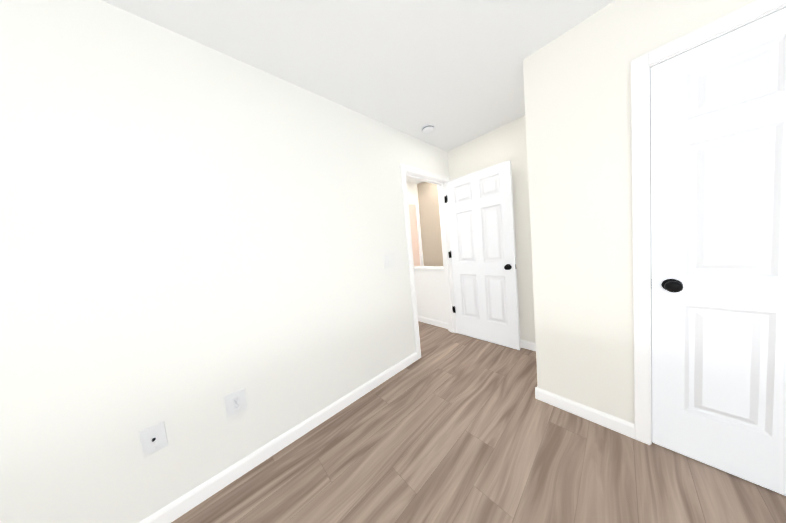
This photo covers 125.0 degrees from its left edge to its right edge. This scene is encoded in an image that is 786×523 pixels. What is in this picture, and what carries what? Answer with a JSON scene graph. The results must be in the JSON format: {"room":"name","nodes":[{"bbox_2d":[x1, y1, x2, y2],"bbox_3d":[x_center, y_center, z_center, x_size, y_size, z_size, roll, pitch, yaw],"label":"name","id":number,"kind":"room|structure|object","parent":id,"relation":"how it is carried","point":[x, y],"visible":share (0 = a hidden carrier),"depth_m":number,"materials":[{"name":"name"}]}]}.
{"room":"empty bedroom","nodes":[
{"label":"empty bedroom","id":0,"kind":"room"},
{"bbox_2d":[0,0,449,522],"bbox_3d":[-0.454,-0.047,1.702,5.015,2.440,0.115,-9,5,-42],"label":"wall","id":1,"kind":"structure","parent":0,"point":[193,233],"depth_m":1.02,"materials":[{"name":"beige paint"}]},
{"bbox_2d":[139,421,167,456],"bbox_3d":[-1.143,0.851,0.978,0.080,0.130,0.017,-9,5,-42],"label":"wall plate","id":2,"kind":"object","parent":1,"relation":"attached to","point":[153,438],"visible":1,"depth_m":0.98,"materials":[{"name":"white plastic"}]},
{"bbox_2d":[223,388,247,418],"bbox_3d":[-0.913,0.825,1.192,0.100,0.135,0.009,-9,5,-42],"label":"electrical outlet","id":3,"kind":"object","parent":1,"relation":"attached to","point":[235,403],"visible":1,"depth_m":1.19,"materials":[{"name":"white plastic"}]},
{"bbox_2d":[139,352,417,522],"bbox_3d":[-0.941,1.220,1.158,3.283,0.085,0.014,-9,5,-42],"label":"baseboard","id":4,"kind":"structure","parent":1,"relation":"attached to","point":[181,505],"depth_m":1.26,"materials":[{"name":"white paint"}]},
{"bbox_2d":[384,253,394,268],"bbox_3d":[-0.030,-0.006,1.994,0.135,0.135,0.018,-9,5,-42],"label":"light switch","id":5,"kind":"object","parent":1,"relation":"attached to","point":[389,260],"visible":1,"depth_m":1.99,"materials":[{"name":"white plastic"}]},
{"bbox_2d":[400,164,456,358],"bbox_3d":[0.456,-0.012,2.522,0.884,2.092,0.147,-9,5,-42],"label":"door frame","id":6,"kind":"structure","parent":1,"relation":"attached to","point":[446,250],"depth_m":2.64,"materials":[{"name":"white paint"}]},
{"bbox_2d":[444,196,454,312],"bbox_3d":[0.760,-0.080,2.744,0.002,1.568,0.033,-9,5,-42],"label":"door hinges","id":7,"kind":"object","parent":6,"relation":"attached to","point":[449,254],"depth_m":2.74,"materials":[{"name":"black metal"}]},
{"bbox_2d":[102,0,613,183],"bbox_3d":[0.102,-1.289,0.790,5.130,0.050,4.520,-9,5,-42],"label":"ceiling","id":8,"kind":"structure","parent":0,"point":[451,71],"depth_m":1.22,"materials":[{"name":"white paint"}]},
{"bbox_2d":[422,124,434,133],"bbox_3d":[0.363,-1.359,2.110,0.132,0.038,0.132,-9,5,-42],"label":"smoke detector","id":9,"kind":"object","parent":8,"relation":"attached to","point":[427,128],"visible":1,"depth_m":2.08,"materials":[{"name":"white plastic"}]},
{"bbox_2d":[406,182,423,265],"bbox_3d":[-0.444,-0.155,3.248,2.915,2.440,0.115,-9,5,-42],"label":"wall","id":10,"kind":"structure","parent":0,"point":[412,192],"depth_m":3.94,"materials":[{"name":"beige paint"}]},
{"bbox_2d":[408,204,420,265],"bbox_3d":[0.378,-0.069,3.907,0.415,2.030,0.006,-9,5,-42],"label":"wall","id":11,"kind":"structure","parent":10,"relation":"attached to","point":[414,234],"depth_m":3.94,"materials":[{"name":"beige paint"}]},
{"bbox_2d":[408,201,422,265],"bbox_3d":[0.379,-0.099,3.901,0.535,2.090,0.016,-9,5,-42],"label":"door frame","id":12,"kind":"structure","parent":10,"relation":"attached to","point":[418,223],"depth_m":4.01,"materials":[{"name":"white paint"}]},
{"bbox_2d":[417,182,443,265],"bbox_3d":[0.970,-0.320,3.758,0.115,2.440,1.025,-9,5,-42],"label":"wall","id":13,"kind":"structure","parent":0,"point":[429,212],"depth_m":3.89,"materials":[{"name":"beige paint"}]},
{"bbox_2d":[414,115,535,342],"bbox_3d":[1.536,-0.255,2.070,0.145,2.440,4.290,-9,5,-42],"label":"wall","id":14,"kind":"structure","parent":0,"point":[504,143],"depth_m":2.24,"materials":[{"name":"beige paint"}]},
{"bbox_2d":[414,266,443,269],"bbox_3d":[0.463,0.103,3.295,0.155,0.035,1.025,-9,5,-42],"label":"trim","id":15,"kind":"structure","parent":14,"relation":"on","point":[428,267],"depth_m":3.14,"materials":[{"name":"white paint"}]},
{"bbox_2d":[418,316,447,328],"bbox_3d":[0.491,0.940,3.309,0.014,0.085,1.025,-9,5,-42],"label":"baseboard","id":16,"kind":"structure","parent":14,"relation":"attached to","point":[422,319],"depth_m":3.15,"materials":[{"name":"white paint"}]},
{"bbox_2d":[446,160,519,349],"bbox_3d":[1.045,-0.033,2.458,0.171,2.017,0.764,-9,5,-42],"label":"entry door","id":17,"kind":"structure","parent":14,"relation":"in","point":[481,227],"depth_m":2.39,"materials":[{"name":"white paint"}]},
{"bbox_2d":[520,340,535,350],"bbox_3d":[1.296,0.925,2.462,0.014,0.085,1.080,-9,5,-42],"label":"baseboard","id":18,"kind":"structure","parent":14,"relation":"attached to","point":[523,344],"depth_m":2.25,"materials":[{"name":"white paint"}]},
{"bbox_2d":[171,321,785,522],"bbox_3d":[0.329,1.185,0.960,5.130,0.050,4.520,-9,5,-42],"label":"floor","id":19,"kind":"structure","parent":0,"point":[449,427],"depth_m":1.13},
{"bbox_2d":[523,0,756,423],"bbox_3d":[1.735,-0.183,0.752,0.115,2.440,2.070,-9,5,-42],"label":"wall","id":20,"kind":"structure","parent":0,"point":[577,86],"depth_m":1.25,"materials":[{"name":"beige paint"}]},
{"bbox_2d":[535,385,634,438],"bbox_3d":[1.264,1.002,1.378,0.014,0.085,0.486,-9,5,-42],"label":"baseboard","id":21,"kind":"structure","parent":20,"relation":"attached to","point":[619,425],"depth_m":1.35,"materials":[{"name":"white paint"}]},
{"bbox_2d":[631,0,785,444],"bbox_3d":[1.675,0.012,0.851,0.115,2.050,0.800,-9,5,-42],"label":"door frame","id":22,"kind":"structure","parent":20,"relation":"attached to","point":[724,33],"depth_m":1.03,"materials":[{"name":"white paint"}]},
{"bbox_2d":[650,8,785,495],"bbox_3d":[1.654,0.023,0.826,0.171,2.017,0.764,-9,5,-42],"label":"closet door","id":23,"kind":"structure","parent":20,"relation":"in","point":[718,228],"depth_m":0.94,"materials":[{"name":"white paint"}]}
]}

